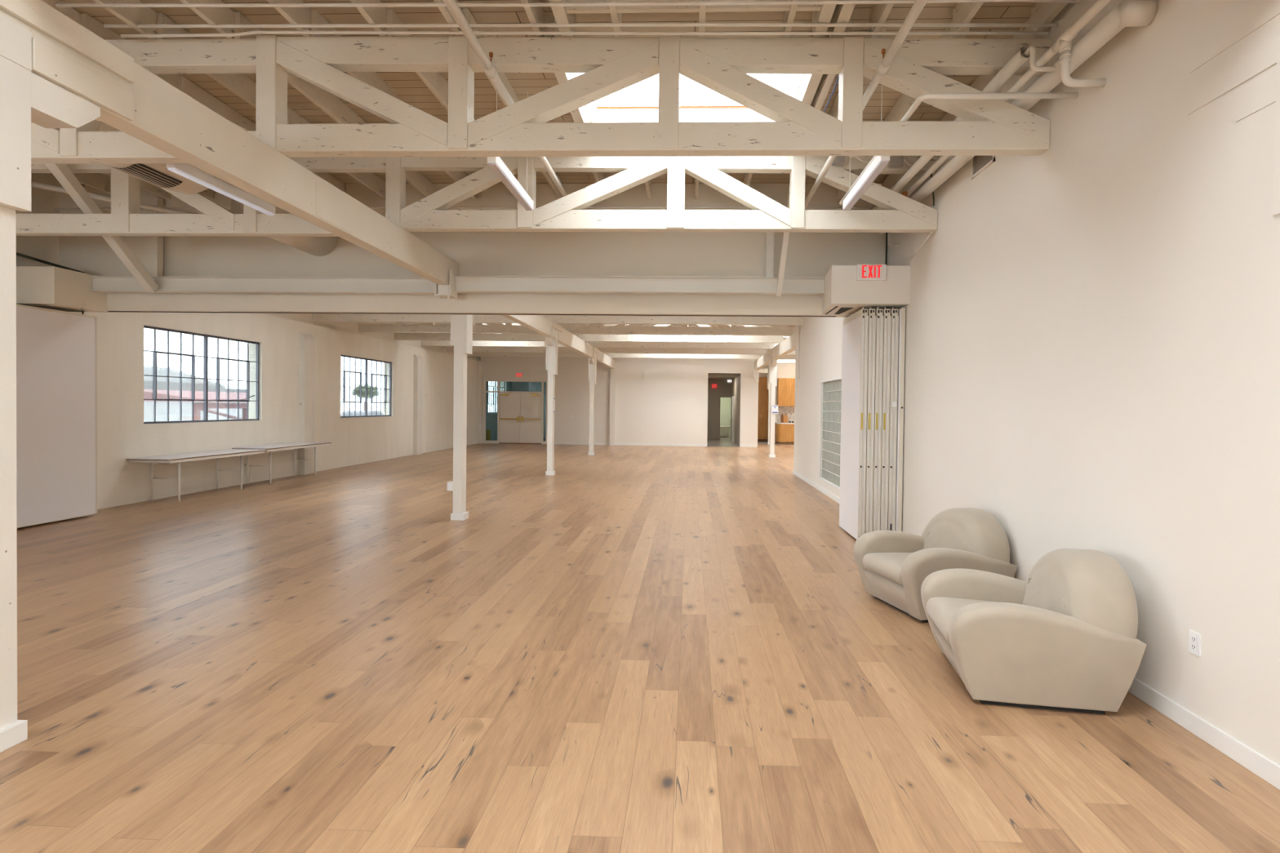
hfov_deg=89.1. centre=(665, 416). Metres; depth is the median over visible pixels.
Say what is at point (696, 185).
joist
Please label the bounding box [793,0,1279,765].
wall
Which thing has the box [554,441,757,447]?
baseboard
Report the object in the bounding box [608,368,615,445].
trim
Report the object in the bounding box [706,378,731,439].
wall
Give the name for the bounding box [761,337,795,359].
roof truss
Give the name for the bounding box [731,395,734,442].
door
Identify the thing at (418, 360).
trim
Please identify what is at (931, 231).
cable
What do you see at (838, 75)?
cable
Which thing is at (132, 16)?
joist
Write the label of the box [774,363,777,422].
wall
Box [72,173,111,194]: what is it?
joist
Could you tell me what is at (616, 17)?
joist
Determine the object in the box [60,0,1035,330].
ceiling
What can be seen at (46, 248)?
wall
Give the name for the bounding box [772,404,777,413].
paper notice
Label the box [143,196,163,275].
brace
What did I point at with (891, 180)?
joist
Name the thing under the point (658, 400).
wall
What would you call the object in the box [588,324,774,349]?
roof truss
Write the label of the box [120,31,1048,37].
ceiling beam
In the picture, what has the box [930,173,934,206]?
cable
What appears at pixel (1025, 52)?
pipe
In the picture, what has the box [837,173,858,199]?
joist
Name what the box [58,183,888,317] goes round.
wall
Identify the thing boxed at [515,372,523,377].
exit sign
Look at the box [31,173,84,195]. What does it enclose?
joist
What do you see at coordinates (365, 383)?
window
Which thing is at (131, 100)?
girder
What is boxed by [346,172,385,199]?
joist
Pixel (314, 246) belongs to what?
air duct
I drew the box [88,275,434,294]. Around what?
steel beam
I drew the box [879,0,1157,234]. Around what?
pipe
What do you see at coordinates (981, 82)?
joist
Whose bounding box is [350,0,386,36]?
joist
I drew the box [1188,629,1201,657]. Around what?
wall outlet
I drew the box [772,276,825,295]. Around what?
steel beam
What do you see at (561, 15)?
joist
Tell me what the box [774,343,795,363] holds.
roof truss
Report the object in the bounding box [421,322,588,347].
roof truss
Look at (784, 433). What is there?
base cabinet
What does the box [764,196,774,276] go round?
brace
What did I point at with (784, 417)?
chopping board
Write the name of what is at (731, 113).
window
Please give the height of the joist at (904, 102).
0.202 m
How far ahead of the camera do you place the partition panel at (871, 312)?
7.72 m
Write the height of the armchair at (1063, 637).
0.790 m
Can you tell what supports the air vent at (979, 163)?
in the wall at (1092, 345)
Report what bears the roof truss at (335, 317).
attached to the wall at (46, 248)
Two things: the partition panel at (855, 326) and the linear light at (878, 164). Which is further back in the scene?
the partition panel at (855, 326)
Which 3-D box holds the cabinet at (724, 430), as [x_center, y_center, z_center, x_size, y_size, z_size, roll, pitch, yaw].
[3.069,0.624,34.823,0.855,0.996,1.636,1,1,2]
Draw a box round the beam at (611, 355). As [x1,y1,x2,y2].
[606,353,759,359]
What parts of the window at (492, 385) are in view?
sash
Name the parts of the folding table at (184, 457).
leg, leg, leg, leg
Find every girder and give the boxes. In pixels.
[0,0,458,284]
[502,315,614,368]
[754,332,795,369]
[1186,0,1279,215]
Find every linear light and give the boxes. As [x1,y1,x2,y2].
[166,73,275,215]
[487,34,533,210]
[842,84,889,210]
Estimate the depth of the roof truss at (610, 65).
4.75 m
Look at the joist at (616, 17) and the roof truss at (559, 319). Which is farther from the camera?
the roof truss at (559, 319)
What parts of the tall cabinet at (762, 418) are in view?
door, door, door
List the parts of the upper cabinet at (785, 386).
door, door, door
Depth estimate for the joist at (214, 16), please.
4.69 m
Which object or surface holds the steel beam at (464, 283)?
attached to the hanger
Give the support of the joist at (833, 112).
on the roof truss at (902, 214)
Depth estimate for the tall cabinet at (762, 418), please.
30.84 m
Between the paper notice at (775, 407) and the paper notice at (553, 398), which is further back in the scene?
the paper notice at (775, 407)
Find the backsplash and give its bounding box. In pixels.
[777,406,794,422]
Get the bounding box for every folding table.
[125,448,266,501]
[231,441,331,484]
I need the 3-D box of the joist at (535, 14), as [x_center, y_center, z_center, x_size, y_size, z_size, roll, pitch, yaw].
[-0.970,-2.887,3.779,0.044,0.202,2.160,1,1,2]
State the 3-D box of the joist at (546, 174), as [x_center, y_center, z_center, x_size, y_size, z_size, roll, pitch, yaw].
[-1.409,-2.951,7.738,0.044,0.202,1.640,1,1,2]
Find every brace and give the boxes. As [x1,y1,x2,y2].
[44,163,159,293]
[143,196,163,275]
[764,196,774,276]
[776,189,789,296]
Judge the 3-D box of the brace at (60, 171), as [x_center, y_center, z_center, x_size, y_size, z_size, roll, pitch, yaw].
[-6.586,-2.194,7.662,0.120,1.201,1.762,1,1,-8]
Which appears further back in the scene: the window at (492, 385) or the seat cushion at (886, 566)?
the window at (492, 385)
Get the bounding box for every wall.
[16,186,480,360]
[16,259,511,509]
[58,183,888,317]
[480,356,758,444]
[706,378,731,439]
[720,397,730,435]
[730,373,740,446]
[759,349,768,377]
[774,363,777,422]
[777,363,795,378]
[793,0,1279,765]
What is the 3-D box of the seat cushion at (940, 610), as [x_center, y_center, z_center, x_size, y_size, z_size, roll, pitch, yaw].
[2.015,1.238,3.861,0.775,0.137,0.592,1,1,10]
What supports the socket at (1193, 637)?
attached to the wall outlet at (1194, 638)
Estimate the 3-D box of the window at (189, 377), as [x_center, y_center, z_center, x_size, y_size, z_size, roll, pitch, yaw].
[-8.172,-0.673,11.642,0.160,1.567,2.820,1,1,2]
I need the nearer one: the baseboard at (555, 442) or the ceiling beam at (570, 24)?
the ceiling beam at (570, 24)
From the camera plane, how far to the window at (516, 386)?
31.25 m
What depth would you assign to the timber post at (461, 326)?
8.93 m
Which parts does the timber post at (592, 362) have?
plate, plate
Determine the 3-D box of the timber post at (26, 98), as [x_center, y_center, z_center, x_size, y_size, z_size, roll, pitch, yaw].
[-3.070,-0.132,3.001,0.233,3.300,0.805,1,1,2]
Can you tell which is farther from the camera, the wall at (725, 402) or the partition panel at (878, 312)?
the wall at (725, 402)
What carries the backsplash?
attached to the wall at (784, 370)
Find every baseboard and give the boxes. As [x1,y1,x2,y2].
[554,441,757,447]
[792,469,1279,790]
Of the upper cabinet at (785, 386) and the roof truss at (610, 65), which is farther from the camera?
the upper cabinet at (785, 386)
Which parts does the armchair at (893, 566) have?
panel, arm, arm, backrest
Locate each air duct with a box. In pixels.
[57,120,213,194]
[230,188,337,256]
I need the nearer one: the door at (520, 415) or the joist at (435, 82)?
the joist at (435, 82)
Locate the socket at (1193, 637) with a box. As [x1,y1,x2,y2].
[1191,634,1196,652]
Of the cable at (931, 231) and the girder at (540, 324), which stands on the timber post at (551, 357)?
the girder at (540, 324)
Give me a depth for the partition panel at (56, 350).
8.35 m
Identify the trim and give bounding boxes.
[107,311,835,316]
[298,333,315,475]
[413,354,422,454]
[478,360,483,443]
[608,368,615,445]
[752,369,759,382]
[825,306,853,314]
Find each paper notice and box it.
[553,398,555,412]
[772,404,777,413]
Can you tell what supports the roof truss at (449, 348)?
attached to the wall at (46, 248)
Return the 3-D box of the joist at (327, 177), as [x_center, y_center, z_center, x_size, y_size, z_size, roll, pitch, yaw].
[-4.327,-2.982,7.849,0.044,0.202,1.640,1,1,2]
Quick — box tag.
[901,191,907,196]
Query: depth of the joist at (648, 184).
8.25 m
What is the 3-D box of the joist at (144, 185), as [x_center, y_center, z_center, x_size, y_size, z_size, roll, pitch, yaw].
[-6.715,-3.013,7.940,0.044,0.202,1.640,1,1,2]
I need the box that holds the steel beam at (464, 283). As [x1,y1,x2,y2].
[453,275,773,294]
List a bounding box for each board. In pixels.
[566,0,821,13]
[782,413,788,422]
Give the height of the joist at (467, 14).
0.202 m
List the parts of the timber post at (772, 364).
plate, plate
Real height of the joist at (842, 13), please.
0.220 m
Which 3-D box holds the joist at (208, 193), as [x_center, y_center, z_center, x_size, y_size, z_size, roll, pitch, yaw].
[-6.115,-3.005,7.917,0.044,0.202,1.640,1,1,2]
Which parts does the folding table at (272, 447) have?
leg, leg, leg, leg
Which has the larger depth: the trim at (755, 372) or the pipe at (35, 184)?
the trim at (755, 372)
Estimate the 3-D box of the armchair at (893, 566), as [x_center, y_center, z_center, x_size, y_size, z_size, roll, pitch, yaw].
[2.174,1.153,5.287,0.982,0.790,0.865,0,1,-14]
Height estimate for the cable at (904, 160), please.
0.082 m
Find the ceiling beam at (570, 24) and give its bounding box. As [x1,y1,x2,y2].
[103,22,1058,27]
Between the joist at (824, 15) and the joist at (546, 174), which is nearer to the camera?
the joist at (824, 15)
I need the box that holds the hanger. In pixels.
[434,270,457,298]
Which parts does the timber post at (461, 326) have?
plate, plate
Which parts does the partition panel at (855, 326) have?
edge trim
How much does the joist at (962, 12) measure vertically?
0.202 m
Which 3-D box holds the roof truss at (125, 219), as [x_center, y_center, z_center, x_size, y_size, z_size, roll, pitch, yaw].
[-5.718,-2.438,7.125,5.450,0.895,0.152,1,1,2]
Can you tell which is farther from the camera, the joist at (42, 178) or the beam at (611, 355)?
the beam at (611, 355)
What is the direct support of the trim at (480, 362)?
attached to the wall at (122, 434)
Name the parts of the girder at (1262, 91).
post plate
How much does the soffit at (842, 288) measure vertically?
0.445 m
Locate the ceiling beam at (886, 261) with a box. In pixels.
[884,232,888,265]
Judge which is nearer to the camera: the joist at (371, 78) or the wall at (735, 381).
the joist at (371, 78)
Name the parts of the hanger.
plate, seat plate, plate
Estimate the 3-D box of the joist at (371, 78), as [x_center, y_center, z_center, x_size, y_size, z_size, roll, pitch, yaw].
[-2.574,-2.939,5.941,0.044,0.202,2.200,1,1,2]
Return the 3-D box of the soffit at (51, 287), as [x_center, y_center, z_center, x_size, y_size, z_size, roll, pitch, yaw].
[-7.928,-1.642,8.472,0.670,0.460,0.730,1,1,2]
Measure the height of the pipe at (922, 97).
0.059 m
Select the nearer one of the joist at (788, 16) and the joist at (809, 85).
the joist at (788, 16)
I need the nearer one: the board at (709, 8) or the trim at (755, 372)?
the board at (709, 8)
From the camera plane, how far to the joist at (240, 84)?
5.68 m
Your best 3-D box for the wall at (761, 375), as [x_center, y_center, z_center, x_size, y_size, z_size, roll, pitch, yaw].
[4.568,-1.072,31.556,1.200,4.520,0.160,1,1,2]
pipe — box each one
[31,181,197,213]
[54,206,883,209]
[443,0,567,196]
[804,0,927,209]
[839,92,1078,204]
[871,45,1055,209]
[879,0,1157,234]
[906,0,1111,196]
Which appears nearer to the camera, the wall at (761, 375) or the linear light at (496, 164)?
the linear light at (496, 164)
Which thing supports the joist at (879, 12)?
on the roof truss
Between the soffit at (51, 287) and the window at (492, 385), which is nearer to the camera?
the soffit at (51, 287)
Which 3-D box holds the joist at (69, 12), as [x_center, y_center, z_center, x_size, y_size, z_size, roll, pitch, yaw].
[-4.478,-2.926,3.913,0.044,0.202,2.160,1,1,2]
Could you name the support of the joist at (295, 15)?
on the roof truss
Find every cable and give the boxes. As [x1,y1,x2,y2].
[16,252,85,273]
[823,75,839,112]
[850,155,871,162]
[903,159,928,166]
[903,231,933,257]
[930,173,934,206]
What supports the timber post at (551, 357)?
on the floor
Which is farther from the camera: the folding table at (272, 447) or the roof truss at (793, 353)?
the roof truss at (793, 353)
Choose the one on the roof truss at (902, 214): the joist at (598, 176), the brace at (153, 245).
the joist at (598, 176)
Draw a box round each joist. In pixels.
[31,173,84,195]
[41,0,80,24]
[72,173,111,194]
[80,13,256,130]
[93,0,156,39]
[102,173,170,199]
[156,12,311,124]
[179,0,234,38]
[199,188,213,199]
[234,11,366,124]
[266,0,311,36]
[311,9,402,101]
[314,173,344,191]
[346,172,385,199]
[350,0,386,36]
[386,8,475,119]
[405,170,432,196]
[433,0,462,35]
[444,171,476,199]
[462,8,519,106]
[520,0,543,37]
[542,171,562,198]
[543,16,591,122]
[548,0,575,37]
[592,172,604,182]
[607,0,622,37]
[644,179,651,199]
[694,178,698,199]
[698,0,706,37]
[742,173,752,186]
[782,0,799,37]
[795,26,829,105]
[810,17,850,110]
[811,0,836,38]
[828,19,886,119]
[829,4,855,38]
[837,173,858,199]
[870,4,893,38]
[881,173,904,189]
[883,19,969,121]
[940,16,1048,120]
[952,2,983,37]
[1031,2,1067,36]
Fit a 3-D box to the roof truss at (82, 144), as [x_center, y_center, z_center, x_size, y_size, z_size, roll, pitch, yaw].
[-5.783,-2.413,5.017,5.480,0.885,0.152,1,1,2]
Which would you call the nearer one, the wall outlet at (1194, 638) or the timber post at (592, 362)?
the wall outlet at (1194, 638)
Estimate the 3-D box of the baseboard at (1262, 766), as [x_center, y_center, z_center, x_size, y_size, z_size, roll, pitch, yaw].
[2.821,1.506,5.386,0.215,0.097,20.935,1,1,2]
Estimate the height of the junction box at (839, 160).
0.140 m
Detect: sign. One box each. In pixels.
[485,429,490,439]
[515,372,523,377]
[856,264,886,280]
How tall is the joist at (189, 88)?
0.202 m
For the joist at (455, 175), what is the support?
on the roof truss at (902, 214)
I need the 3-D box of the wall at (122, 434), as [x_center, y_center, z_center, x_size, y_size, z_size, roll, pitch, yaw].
[-8.225,-0.382,13.320,0.300,3.370,36.400,1,1,2]
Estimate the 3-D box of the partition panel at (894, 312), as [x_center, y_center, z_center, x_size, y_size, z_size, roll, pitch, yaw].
[2.723,0.088,8.194,0.080,2.792,0.991,1,1,2]
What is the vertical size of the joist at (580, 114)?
0.202 m
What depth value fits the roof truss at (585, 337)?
18.84 m
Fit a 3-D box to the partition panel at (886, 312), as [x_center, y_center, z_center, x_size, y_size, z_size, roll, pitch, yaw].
[2.634,0.087,8.198,0.080,2.792,0.989,1,1,2]
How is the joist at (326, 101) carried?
on the roof truss at (82, 144)
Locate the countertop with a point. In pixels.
(775, 423)
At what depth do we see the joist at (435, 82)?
5.56 m
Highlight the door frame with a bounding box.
[894,307,905,531]
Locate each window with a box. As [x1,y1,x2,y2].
[143,325,259,424]
[340,355,391,417]
[488,381,504,413]
[511,382,546,438]
[573,72,804,122]
[818,376,841,489]
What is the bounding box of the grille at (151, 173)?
[111,163,183,188]
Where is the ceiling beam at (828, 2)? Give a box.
[55,0,1080,7]
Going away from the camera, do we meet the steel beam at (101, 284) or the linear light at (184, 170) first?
the linear light at (184, 170)
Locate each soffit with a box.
[16,266,106,311]
[822,265,910,314]
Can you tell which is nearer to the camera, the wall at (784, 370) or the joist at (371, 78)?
the joist at (371, 78)
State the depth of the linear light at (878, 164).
5.37 m
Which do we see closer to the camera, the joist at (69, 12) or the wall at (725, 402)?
the joist at (69, 12)
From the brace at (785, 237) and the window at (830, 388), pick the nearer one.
the brace at (785, 237)
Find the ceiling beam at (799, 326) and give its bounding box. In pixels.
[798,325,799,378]
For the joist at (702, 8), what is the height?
0.202 m
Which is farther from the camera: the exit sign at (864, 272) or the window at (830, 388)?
the window at (830, 388)
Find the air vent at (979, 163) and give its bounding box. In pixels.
[971,155,995,178]
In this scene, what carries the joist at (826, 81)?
on the roof truss at (902, 214)
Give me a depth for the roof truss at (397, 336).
19.05 m
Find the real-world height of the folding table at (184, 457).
0.706 m
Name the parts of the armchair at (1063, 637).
panel, arm, arm, backrest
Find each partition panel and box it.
[16,303,97,528]
[839,306,868,539]
[864,306,875,533]
[872,306,883,531]
[880,306,891,530]
[887,306,898,530]
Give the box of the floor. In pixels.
[0,435,1279,852]
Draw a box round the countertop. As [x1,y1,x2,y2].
[774,422,794,424]
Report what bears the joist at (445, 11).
on the roof truss
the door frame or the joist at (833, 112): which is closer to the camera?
the joist at (833, 112)
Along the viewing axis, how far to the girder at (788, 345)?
19.20 m
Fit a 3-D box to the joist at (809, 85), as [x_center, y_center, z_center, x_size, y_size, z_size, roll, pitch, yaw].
[1.259,-2.890,5.815,0.090,0.202,2.020,1,1,2]
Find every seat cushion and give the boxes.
[862,552,912,585]
[925,596,996,645]
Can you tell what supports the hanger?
attached to the girder at (131, 100)
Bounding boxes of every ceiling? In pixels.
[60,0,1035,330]
[707,373,738,379]
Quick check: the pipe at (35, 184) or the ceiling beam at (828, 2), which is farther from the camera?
the pipe at (35, 184)
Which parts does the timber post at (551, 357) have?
plate, plate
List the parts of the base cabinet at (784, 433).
door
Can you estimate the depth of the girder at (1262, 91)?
3.01 m
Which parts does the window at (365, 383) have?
sash, sash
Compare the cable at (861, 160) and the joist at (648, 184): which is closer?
the cable at (861, 160)
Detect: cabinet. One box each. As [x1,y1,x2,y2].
[720,418,730,437]
[757,377,768,441]
[774,423,794,444]
[777,377,795,406]
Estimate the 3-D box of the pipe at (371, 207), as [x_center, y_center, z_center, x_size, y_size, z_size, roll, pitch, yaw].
[-2.554,-2.644,8.267,10.800,0.043,0.024,1,1,2]
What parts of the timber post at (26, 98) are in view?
plate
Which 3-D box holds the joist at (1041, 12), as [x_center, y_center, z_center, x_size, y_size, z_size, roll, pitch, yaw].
[2.637,-2.841,3.642,0.044,0.202,2.160,1,1,2]
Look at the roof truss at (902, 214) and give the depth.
6.86 m
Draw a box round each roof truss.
[16,156,386,236]
[31,38,256,164]
[256,35,1051,157]
[312,313,546,323]
[359,322,564,333]
[385,155,938,232]
[394,322,577,341]
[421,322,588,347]
[446,333,598,352]
[467,351,606,357]
[546,315,804,325]
[564,324,795,335]
[577,324,783,343]
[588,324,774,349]
[598,333,766,355]
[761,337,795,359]
[768,330,795,355]
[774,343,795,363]
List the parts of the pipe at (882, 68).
hanger rod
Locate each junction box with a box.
[447,481,453,490]
[831,155,845,164]
[888,155,903,168]
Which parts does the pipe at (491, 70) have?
hanger rod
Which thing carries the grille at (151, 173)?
attached to the air duct at (157, 175)
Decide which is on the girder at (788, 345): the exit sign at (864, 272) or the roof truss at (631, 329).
the roof truss at (631, 329)
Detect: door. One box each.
[483,380,547,444]
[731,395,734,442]
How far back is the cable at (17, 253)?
8.24 m
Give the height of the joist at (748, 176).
0.202 m
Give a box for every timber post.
[0,13,100,752]
[450,314,472,520]
[545,330,558,475]
[588,352,596,455]
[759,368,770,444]
[768,355,777,457]
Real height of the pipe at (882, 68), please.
0.166 m
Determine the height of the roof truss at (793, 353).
0.840 m
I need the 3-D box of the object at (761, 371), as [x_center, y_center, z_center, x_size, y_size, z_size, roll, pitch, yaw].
[4.170,-0.420,28.443,1.041,3.300,0.770,1,1,2]
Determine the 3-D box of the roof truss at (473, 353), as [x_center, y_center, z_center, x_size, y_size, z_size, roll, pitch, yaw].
[-5.003,-2.727,25.399,5.480,0.840,0.152,1,1,2]
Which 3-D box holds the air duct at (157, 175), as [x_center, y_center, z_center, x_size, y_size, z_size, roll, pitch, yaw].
[-4.890,-2.460,5.064,0.522,0.522,3.417,1,1,2]
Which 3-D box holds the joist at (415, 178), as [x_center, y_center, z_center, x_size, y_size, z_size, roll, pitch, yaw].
[-3.138,-2.967,7.804,0.044,0.202,1.640,1,1,2]
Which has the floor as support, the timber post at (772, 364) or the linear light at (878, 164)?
the timber post at (772, 364)
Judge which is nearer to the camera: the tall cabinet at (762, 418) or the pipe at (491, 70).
the pipe at (491, 70)
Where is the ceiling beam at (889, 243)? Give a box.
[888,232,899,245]
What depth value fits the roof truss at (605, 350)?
22.93 m
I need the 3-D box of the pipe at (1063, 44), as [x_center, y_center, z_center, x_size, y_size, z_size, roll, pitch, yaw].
[2.629,-2.227,5.172,0.272,0.332,6.200,1,1,2]
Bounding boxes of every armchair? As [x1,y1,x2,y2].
[853,507,1017,622]
[920,548,1146,714]
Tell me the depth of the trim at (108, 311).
8.72 m
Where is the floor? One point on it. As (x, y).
(622, 649)
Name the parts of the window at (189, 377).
sash, sill, sash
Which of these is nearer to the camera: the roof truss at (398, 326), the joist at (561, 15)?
the joist at (561, 15)
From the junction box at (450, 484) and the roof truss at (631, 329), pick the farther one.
the roof truss at (631, 329)
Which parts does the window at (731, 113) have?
rail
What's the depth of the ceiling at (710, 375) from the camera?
28.90 m

